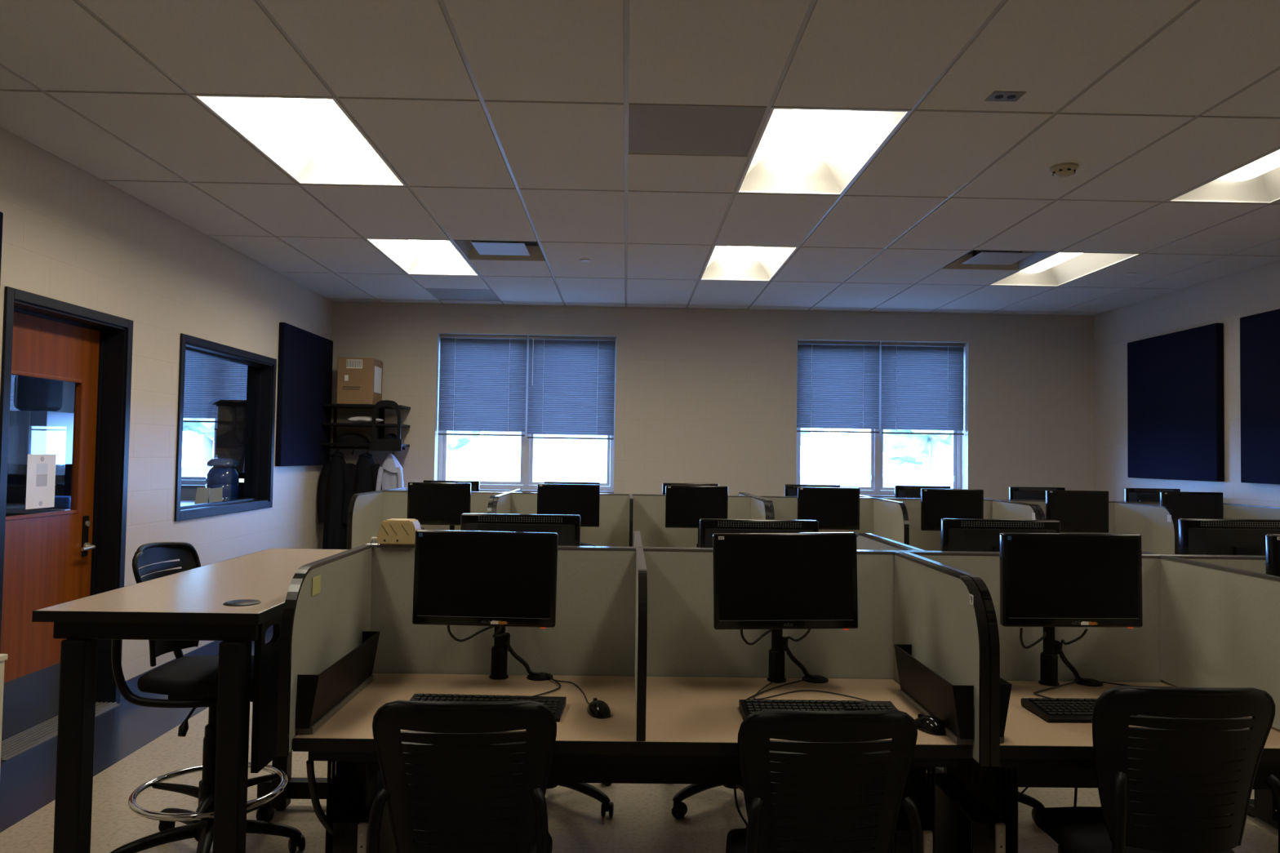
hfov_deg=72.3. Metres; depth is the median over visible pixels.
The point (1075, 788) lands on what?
cable
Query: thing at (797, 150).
ceiling light
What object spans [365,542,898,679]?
cubicle partition
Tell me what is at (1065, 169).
smoke detector
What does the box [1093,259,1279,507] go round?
wall
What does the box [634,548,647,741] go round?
divider
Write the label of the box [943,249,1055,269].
ceiling vent
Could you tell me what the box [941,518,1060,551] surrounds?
monitor
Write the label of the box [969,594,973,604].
sticker
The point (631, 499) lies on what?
divider
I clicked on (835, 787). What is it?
chair
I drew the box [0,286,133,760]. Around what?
door
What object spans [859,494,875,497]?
divider
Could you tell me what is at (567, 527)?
monitor
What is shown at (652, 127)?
panel
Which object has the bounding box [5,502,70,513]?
countertop
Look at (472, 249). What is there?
ceiling vent
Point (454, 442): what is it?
tree
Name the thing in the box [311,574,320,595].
sticky note
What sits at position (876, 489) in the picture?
window
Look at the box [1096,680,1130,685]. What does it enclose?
cable
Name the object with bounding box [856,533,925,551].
divider
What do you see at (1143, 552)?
divider
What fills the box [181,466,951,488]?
ground
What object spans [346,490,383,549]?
divider
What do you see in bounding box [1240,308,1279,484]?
acoustic panel
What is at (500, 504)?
divider
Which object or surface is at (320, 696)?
tray
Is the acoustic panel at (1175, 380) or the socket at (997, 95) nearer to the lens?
the socket at (997, 95)
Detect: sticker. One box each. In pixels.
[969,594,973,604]
[1031,512,1035,519]
[1167,514,1171,522]
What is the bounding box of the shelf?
[321,400,410,454]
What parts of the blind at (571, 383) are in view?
ladder cord, rail, head rail, ladder cord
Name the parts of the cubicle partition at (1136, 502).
rail, fabric panel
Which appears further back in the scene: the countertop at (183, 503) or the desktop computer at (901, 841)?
the countertop at (183, 503)
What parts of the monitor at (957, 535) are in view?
arm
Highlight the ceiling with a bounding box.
[0,0,1279,315]
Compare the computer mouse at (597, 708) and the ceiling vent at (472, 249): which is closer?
the computer mouse at (597, 708)
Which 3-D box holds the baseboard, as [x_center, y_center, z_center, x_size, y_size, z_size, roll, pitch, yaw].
[-2.991,1.446,1.766,0.008,0.100,13.720,1,-2,-1]
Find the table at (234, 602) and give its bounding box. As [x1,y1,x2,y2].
[31,548,380,852]
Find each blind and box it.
[9,374,60,412]
[182,351,247,422]
[437,334,527,435]
[526,336,615,439]
[796,340,879,433]
[880,342,964,435]
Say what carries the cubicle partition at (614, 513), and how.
attached to the computer desk
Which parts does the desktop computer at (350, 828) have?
panel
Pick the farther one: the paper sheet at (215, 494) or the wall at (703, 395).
the wall at (703, 395)
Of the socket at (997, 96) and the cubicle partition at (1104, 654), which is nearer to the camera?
the cubicle partition at (1104, 654)
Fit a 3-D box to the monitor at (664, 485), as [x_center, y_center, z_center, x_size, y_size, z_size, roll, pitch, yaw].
[0.406,0.719,6.968,0.449,0.525,0.264,1,-2,-1]
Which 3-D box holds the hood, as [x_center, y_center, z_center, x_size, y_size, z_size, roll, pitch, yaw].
[-2.370,0.350,8.381,0.168,0.183,0.139,0,-2,25]
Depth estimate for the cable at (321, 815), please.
2.35 m
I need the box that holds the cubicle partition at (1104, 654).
[897,550,1266,682]
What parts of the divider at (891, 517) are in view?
rail, edge trim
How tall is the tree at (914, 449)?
7.557 m
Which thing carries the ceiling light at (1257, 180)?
attached to the ceiling
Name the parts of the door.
kick plate, lock plate, handle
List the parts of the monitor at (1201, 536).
arm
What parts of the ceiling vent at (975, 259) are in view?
plate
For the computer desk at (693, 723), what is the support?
on the floor
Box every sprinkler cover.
[579,258,590,262]
[1124,272,1136,275]
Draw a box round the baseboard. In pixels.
[120,625,272,701]
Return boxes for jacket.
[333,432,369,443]
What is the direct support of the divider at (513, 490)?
attached to the computer desk
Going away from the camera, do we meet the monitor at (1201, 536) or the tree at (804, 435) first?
the monitor at (1201, 536)
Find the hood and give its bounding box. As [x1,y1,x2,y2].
[382,453,403,472]
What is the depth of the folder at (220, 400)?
7.82 m
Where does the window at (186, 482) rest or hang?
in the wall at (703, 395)
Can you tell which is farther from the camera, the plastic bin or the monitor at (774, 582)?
the plastic bin
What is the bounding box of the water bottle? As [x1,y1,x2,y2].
[205,457,239,502]
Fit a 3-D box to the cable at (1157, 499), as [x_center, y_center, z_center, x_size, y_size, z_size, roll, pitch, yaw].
[4.026,0.724,6.596,0.525,0.372,0.111,1,-2,-1]
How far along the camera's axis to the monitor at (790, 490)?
7.09 m
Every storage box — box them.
[213,428,245,453]
[215,404,246,428]
[215,453,244,472]
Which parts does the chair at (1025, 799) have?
leg, leg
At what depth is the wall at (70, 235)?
5.44 m
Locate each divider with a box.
[275,544,373,756]
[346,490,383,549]
[381,487,407,490]
[487,492,511,514]
[504,488,521,492]
[628,493,633,546]
[633,531,642,546]
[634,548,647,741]
[737,492,755,495]
[750,496,774,519]
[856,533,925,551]
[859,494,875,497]
[873,497,909,545]
[893,551,999,766]
[991,499,1045,519]
[1114,501,1178,554]
[1142,551,1156,554]
[1159,555,1279,729]
[1222,502,1279,519]
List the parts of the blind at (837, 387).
ladder cord, rail, head rail, ladder cord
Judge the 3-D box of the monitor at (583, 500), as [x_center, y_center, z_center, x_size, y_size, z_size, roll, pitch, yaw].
[-0.513,0.681,6.353,0.444,0.532,0.285,1,-2,-1]
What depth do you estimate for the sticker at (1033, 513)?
5.97 m
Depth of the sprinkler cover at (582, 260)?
6.66 m
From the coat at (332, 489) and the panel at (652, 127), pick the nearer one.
the panel at (652, 127)
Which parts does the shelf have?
shelf, shelf, shelf, hanging rail, plate, black cap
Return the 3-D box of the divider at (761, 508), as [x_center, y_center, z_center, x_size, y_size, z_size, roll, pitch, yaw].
[0.868,0.759,6.245,0.060,0.490,0.744,1,-2,-1]
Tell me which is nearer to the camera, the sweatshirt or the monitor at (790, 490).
the monitor at (790, 490)
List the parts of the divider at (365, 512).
edge trim, rail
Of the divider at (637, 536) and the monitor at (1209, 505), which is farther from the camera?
the monitor at (1209, 505)
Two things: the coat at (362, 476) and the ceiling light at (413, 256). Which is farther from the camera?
the coat at (362, 476)
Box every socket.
[984,90,1026,102]
[995,94,1004,98]
[1006,95,1016,98]
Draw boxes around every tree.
[182,417,214,476]
[447,431,481,450]
[800,427,810,445]
[883,429,951,486]
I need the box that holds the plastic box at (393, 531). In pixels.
[370,518,421,546]
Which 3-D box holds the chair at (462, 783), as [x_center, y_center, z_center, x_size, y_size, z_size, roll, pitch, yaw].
[-0.460,1.102,2.283,0.646,0.900,0.652,1,-2,-3]
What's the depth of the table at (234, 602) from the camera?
2.25 m
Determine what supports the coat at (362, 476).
hanging from the shelf
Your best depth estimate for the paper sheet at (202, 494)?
7.05 m
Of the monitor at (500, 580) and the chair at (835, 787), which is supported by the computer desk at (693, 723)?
the monitor at (500, 580)
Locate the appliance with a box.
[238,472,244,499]
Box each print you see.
[35,456,47,506]
[342,386,359,390]
[346,360,361,367]
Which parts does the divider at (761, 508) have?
fabric panel, rail, edge trim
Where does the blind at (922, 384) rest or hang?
attached to the window at (876, 489)
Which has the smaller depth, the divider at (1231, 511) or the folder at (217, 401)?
the divider at (1231, 511)
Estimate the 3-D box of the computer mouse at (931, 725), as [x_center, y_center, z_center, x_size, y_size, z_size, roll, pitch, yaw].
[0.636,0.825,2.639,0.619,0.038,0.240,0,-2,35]
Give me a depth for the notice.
4.64 m
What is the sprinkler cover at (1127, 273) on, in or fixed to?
attached to the ceiling
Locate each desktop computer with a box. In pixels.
[332,769,395,852]
[871,807,933,852]
[926,773,1005,852]
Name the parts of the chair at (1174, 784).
frame, seat, backrest, frame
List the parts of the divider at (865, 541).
fabric panel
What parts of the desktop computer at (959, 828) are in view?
panel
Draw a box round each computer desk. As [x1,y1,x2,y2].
[292,672,972,852]
[943,678,1279,852]
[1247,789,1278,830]
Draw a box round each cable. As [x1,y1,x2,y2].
[306,760,333,835]
[733,784,747,827]
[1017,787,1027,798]
[1073,787,1077,806]
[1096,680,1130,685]
[1139,498,1159,502]
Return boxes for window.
[8,410,74,464]
[173,333,276,521]
[181,418,217,488]
[437,337,616,493]
[482,431,610,486]
[795,342,961,497]
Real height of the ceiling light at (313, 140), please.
0.151 m
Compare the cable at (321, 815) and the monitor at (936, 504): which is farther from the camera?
the monitor at (936, 504)
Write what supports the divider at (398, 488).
attached to the computer desk
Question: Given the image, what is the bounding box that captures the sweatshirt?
[375,453,404,490]
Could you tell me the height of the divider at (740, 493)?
0.490 m
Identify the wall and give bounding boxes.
[0,126,332,680]
[60,301,1093,500]
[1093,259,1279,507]
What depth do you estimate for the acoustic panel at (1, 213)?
4.03 m
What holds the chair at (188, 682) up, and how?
on the floor
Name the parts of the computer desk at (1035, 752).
under rail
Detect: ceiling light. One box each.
[191,93,406,186]
[364,238,479,275]
[699,244,798,280]
[735,106,911,195]
[987,251,1142,286]
[1165,146,1279,203]
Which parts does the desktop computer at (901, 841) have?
panel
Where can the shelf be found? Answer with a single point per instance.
(380, 444)
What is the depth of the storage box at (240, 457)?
7.82 m
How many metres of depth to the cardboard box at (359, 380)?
8.34 m
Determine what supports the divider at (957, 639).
attached to the computer desk at (693, 723)
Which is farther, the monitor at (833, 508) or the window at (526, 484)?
the window at (526, 484)
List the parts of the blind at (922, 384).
rail, head rail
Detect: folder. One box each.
[212,403,246,405]
[214,402,246,404]
[217,400,246,402]
[219,400,246,401]
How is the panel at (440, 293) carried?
attached to the ceiling
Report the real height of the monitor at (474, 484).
0.517 m
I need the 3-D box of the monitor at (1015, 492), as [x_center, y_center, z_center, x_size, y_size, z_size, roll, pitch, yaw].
[3.232,0.759,7.012,0.449,0.537,0.264,1,-2,-1]
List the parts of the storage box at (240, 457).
lid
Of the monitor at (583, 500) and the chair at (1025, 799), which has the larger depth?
the monitor at (583, 500)
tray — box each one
[295,631,379,733]
[893,644,973,745]
[1000,677,1012,742]
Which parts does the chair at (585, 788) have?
leg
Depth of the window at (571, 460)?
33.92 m
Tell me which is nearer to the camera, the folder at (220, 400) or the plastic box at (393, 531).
the plastic box at (393, 531)
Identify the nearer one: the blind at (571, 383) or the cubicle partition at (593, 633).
the cubicle partition at (593, 633)
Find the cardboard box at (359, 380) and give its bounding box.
[336,357,382,404]
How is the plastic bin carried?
on the hutch
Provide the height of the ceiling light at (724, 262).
0.151 m
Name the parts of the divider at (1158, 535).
rail, edge trim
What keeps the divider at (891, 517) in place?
attached to the computer desk
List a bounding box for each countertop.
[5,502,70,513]
[180,500,195,506]
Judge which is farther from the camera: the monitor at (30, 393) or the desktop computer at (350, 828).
the monitor at (30, 393)
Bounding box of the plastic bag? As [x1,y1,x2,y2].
[347,416,383,423]
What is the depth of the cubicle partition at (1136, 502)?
6.67 m
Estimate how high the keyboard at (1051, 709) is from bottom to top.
0.029 m
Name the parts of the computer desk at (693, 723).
under rail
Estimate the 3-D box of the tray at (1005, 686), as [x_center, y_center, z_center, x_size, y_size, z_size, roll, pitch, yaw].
[0.950,0.767,2.552,0.056,0.156,0.480,1,-2,-1]
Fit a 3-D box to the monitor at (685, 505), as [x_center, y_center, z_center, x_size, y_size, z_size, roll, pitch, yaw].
[0.400,0.695,6.367,0.444,0.534,0.285,1,-2,-1]
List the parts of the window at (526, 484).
sash, sill, sash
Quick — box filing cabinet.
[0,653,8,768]
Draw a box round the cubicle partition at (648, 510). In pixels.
[631,493,873,547]
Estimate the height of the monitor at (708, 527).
0.507 m
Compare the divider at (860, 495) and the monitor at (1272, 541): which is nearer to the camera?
the monitor at (1272, 541)
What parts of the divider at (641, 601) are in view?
fabric panel, rail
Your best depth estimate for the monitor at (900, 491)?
7.10 m
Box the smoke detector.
[1049,162,1078,177]
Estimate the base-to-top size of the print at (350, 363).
0.068 m
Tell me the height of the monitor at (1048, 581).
0.522 m
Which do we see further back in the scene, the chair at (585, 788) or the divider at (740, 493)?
the divider at (740, 493)
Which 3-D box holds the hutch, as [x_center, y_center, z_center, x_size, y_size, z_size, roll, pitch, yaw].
[-5.533,0.984,7.534,1.650,1.325,0.800,1,-2,-1]
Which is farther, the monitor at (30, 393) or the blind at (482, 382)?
the blind at (482, 382)
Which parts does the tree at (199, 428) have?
crown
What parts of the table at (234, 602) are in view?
leg, leg, panel, leg, foot rail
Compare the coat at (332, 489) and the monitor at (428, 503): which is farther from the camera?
the coat at (332, 489)
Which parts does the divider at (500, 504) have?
edge trim, rail, fabric panel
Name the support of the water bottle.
on the countertop at (183, 503)
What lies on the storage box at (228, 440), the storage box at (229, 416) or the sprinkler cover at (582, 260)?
the storage box at (229, 416)
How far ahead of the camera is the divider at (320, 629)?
2.47 m
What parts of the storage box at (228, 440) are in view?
lid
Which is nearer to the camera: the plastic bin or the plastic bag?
the plastic bin
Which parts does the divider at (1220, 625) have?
rail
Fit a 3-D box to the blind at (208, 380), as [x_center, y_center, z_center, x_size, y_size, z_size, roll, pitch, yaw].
[-4.222,-0.500,8.759,1.620,0.923,0.029,1,-2,-1]
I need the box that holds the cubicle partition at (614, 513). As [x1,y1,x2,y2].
[382,490,629,546]
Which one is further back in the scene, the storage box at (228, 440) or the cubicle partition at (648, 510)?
the storage box at (228, 440)
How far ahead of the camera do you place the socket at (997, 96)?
3.55 m
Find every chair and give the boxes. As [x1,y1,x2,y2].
[110,542,305,852]
[366,700,556,852]
[546,542,613,817]
[671,784,743,819]
[725,709,923,852]
[926,767,1044,822]
[1035,685,1279,852]
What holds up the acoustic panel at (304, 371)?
attached to the wall at (70, 235)
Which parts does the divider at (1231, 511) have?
rail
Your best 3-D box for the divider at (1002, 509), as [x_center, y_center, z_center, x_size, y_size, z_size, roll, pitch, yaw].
[2.707,0.789,6.274,0.060,0.490,0.744,1,-2,-1]
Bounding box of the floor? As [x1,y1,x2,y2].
[0,626,1278,852]
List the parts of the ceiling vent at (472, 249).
plate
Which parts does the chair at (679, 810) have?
leg, leg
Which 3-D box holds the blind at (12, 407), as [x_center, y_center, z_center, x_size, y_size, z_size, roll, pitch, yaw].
[-6.618,-0.466,8.719,1.770,1.068,0.029,1,-2,-1]
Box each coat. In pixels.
[317,452,351,549]
[346,453,382,517]
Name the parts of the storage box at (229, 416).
lid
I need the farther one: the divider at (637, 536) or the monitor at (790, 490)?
the monitor at (790, 490)
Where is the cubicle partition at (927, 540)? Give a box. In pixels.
[880,497,1114,551]
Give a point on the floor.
(135, 745)
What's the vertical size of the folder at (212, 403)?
0.010 m
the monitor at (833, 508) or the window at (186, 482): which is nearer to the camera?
the monitor at (833, 508)
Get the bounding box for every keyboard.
[409,675,566,720]
[738,677,897,718]
[1020,680,1152,722]
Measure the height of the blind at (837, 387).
0.922 m
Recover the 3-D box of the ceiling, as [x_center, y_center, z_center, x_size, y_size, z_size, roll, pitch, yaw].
[0.870,-1.412,1.921,7.640,0.013,13.720,1,-2,-1]
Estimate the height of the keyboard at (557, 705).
0.029 m
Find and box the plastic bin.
[24,495,71,508]
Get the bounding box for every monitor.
[13,375,62,411]
[407,482,471,530]
[412,529,558,679]
[422,480,479,491]
[460,513,580,546]
[537,484,599,527]
[543,481,599,484]
[662,483,718,494]
[665,485,728,547]
[699,518,818,547]
[712,532,857,682]
[784,484,839,496]
[796,487,859,529]
[894,485,950,497]
[920,488,983,530]
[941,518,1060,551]
[999,533,1142,685]
[1008,486,1065,500]
[1045,489,1108,533]
[1124,488,1180,502]
[1160,491,1223,521]
[1178,518,1279,555]
[1265,533,1279,576]
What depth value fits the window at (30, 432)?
7.52 m
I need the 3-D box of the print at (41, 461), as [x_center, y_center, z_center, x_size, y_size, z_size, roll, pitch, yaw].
[-3.172,0.290,4.645,0.001,0.263,0.085,1,-2,-1]
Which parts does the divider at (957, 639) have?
rail, edge trim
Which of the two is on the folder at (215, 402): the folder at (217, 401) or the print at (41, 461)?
the folder at (217, 401)
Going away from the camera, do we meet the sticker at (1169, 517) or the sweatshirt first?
the sticker at (1169, 517)
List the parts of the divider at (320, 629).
edge trim, rail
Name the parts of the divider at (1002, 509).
rail, edge trim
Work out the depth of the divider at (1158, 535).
6.20 m
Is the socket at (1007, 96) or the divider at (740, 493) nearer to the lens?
the socket at (1007, 96)
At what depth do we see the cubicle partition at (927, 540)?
6.64 m
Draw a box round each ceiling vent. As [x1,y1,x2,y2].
[453,240,544,260]
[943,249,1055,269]
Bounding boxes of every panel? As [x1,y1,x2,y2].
[0,211,3,282]
[275,322,333,466]
[426,288,499,300]
[628,103,766,154]
[1127,323,1224,481]
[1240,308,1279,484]
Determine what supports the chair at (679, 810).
on the floor
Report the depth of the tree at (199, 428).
39.00 m
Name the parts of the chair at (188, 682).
leg, frame, backrest, leg, frame, height lever, seat, leg, leg, leg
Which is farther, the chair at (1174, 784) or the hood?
the hood
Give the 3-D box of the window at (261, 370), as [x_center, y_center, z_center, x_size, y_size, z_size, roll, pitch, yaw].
[-3.139,0.027,6.518,0.214,1.235,1.560,1,-2,-1]
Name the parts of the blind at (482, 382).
ladder cord, rail, head rail, ladder cord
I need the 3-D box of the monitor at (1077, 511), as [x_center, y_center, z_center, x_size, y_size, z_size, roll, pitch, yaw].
[3.136,0.735,6.410,0.444,0.542,0.285,1,-2,-1]
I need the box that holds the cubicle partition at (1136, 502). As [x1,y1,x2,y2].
[1119,501,1159,505]
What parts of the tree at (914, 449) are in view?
crown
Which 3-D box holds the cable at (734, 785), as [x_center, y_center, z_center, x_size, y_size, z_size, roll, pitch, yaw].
[0.371,1.382,2.823,0.191,0.399,0.022,-1,-3,44]
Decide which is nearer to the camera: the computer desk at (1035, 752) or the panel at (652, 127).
the computer desk at (1035, 752)
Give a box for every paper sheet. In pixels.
[194,487,210,504]
[208,487,222,502]
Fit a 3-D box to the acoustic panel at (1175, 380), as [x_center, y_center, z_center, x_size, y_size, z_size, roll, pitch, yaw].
[4.553,-0.172,7.499,0.061,1.250,1.230,1,-2,-1]
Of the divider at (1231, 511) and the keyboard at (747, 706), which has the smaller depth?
the keyboard at (747, 706)
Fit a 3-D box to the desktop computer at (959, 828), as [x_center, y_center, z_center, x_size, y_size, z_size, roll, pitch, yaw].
[0.951,1.339,2.580,0.090,0.492,0.387,1,-2,-1]
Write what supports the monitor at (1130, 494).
on the computer desk
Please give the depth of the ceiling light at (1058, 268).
7.02 m
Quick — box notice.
[25,454,56,509]
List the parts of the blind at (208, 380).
rail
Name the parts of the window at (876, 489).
sash, sill, sash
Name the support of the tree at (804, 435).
on the ground
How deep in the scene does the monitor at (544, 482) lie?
7.06 m
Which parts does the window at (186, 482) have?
sill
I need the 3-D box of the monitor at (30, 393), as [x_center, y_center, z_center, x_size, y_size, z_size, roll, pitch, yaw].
[-5.310,-0.303,7.735,0.300,0.343,0.290,1,-2,-1]
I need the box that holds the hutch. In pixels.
[5,464,71,516]
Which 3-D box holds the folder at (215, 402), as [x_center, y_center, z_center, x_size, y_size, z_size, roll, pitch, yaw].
[-3.585,-0.203,7.984,0.420,0.010,0.340,1,-2,-1]
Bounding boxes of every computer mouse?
[545,675,611,718]
[753,680,945,735]
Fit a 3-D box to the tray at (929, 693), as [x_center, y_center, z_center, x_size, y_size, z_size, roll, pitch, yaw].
[0.841,0.765,2.540,0.056,0.156,0.500,1,-2,-1]
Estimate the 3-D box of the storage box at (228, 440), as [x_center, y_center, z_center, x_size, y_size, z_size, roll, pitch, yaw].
[-3.599,0.136,7.993,0.410,0.219,0.360,1,-2,-1]

